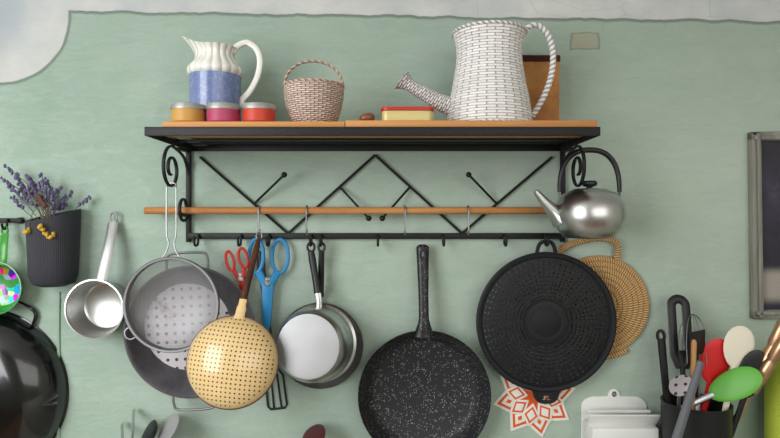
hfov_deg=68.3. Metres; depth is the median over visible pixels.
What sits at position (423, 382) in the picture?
frying pan
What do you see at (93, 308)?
pan
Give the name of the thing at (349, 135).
pot rack
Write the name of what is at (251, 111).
candle tin
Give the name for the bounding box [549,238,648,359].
trivet
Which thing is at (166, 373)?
colander
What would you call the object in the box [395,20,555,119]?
watering can
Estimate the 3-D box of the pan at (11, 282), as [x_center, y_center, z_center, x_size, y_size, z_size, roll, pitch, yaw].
[-0.830,0.107,1.221,0.113,0.188,0.030,0,0,0]
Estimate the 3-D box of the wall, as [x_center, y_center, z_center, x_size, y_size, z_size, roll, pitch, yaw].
[0.000,0.205,1.310,4.000,2.450,0.120,0,0,0]
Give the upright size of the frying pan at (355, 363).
0.317 m
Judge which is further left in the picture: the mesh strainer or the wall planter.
the wall planter
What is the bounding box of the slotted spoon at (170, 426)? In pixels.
[158,414,179,437]
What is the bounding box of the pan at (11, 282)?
[0,225,23,313]
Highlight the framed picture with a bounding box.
[747,131,779,318]
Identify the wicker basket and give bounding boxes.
[283,60,344,120]
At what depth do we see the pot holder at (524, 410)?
1.25 m
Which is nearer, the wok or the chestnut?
the chestnut
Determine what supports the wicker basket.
on the pot rack
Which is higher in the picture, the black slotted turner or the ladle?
the black slotted turner
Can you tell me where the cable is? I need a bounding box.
[57,292,59,437]
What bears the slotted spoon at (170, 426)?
on the countertop
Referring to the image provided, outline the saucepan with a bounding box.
[276,241,356,382]
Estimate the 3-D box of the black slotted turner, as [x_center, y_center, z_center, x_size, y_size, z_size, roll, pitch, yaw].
[-0.256,0.235,1.246,0.070,0.361,0.010,0,0,-1]
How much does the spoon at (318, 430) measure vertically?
0.084 m
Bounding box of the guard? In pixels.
[476,240,616,403]
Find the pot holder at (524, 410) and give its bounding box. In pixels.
[493,349,575,436]
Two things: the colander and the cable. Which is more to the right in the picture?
the colander
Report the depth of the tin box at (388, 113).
1.03 m
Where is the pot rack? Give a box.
[144,120,599,246]
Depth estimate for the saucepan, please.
1.14 m
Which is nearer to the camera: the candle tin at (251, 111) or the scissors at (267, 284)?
the candle tin at (251, 111)
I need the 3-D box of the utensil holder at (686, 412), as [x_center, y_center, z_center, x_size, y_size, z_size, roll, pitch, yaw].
[0.609,0.344,1.145,0.311,0.372,0.165,0,0,-11]
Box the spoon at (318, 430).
[302,424,325,437]
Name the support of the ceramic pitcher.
on the pot rack
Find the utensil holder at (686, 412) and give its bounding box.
[656,294,779,437]
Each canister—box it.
[522,55,559,119]
[764,361,779,437]
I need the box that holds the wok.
[0,301,68,437]
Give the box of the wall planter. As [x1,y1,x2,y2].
[0,164,90,286]
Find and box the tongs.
[120,408,135,437]
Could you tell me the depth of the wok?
1.20 m
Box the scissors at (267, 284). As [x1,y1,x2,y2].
[248,238,289,329]
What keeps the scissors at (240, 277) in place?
hanging from the pot rack
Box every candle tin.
[170,102,205,120]
[205,102,240,120]
[241,102,276,120]
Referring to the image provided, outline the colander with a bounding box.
[123,251,254,410]
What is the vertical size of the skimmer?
0.338 m
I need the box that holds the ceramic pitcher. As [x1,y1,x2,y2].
[181,36,262,120]
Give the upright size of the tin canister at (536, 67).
0.166 m
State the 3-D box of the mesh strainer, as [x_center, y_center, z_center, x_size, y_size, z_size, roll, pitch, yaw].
[-0.436,0.097,1.165,0.192,0.340,0.046,0,0,0]
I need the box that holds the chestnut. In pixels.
[359,113,374,119]
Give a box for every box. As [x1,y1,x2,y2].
[381,107,433,119]
[581,389,659,437]
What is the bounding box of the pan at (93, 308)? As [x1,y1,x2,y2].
[64,211,124,338]
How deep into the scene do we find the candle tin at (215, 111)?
1.04 m
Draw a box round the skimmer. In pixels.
[186,232,278,409]
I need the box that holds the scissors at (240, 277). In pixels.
[224,247,249,300]
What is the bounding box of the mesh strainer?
[123,182,219,352]
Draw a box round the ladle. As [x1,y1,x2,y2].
[141,420,157,437]
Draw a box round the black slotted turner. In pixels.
[257,251,287,409]
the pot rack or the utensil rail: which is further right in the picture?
the pot rack
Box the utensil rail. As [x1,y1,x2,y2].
[0,217,24,229]
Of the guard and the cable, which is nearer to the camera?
the guard
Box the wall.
[0,0,779,437]
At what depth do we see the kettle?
1.10 m
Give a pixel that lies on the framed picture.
(763, 148)
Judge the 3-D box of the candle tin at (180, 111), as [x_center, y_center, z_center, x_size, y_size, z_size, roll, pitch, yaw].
[-0.373,-0.193,1.064,0.064,0.035,0.064,0,0,0]
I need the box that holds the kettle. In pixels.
[533,147,626,238]
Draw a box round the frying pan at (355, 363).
[283,241,362,388]
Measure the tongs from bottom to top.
0.117 m
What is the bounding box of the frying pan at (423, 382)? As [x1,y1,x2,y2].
[358,244,490,437]
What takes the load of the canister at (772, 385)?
on the countertop

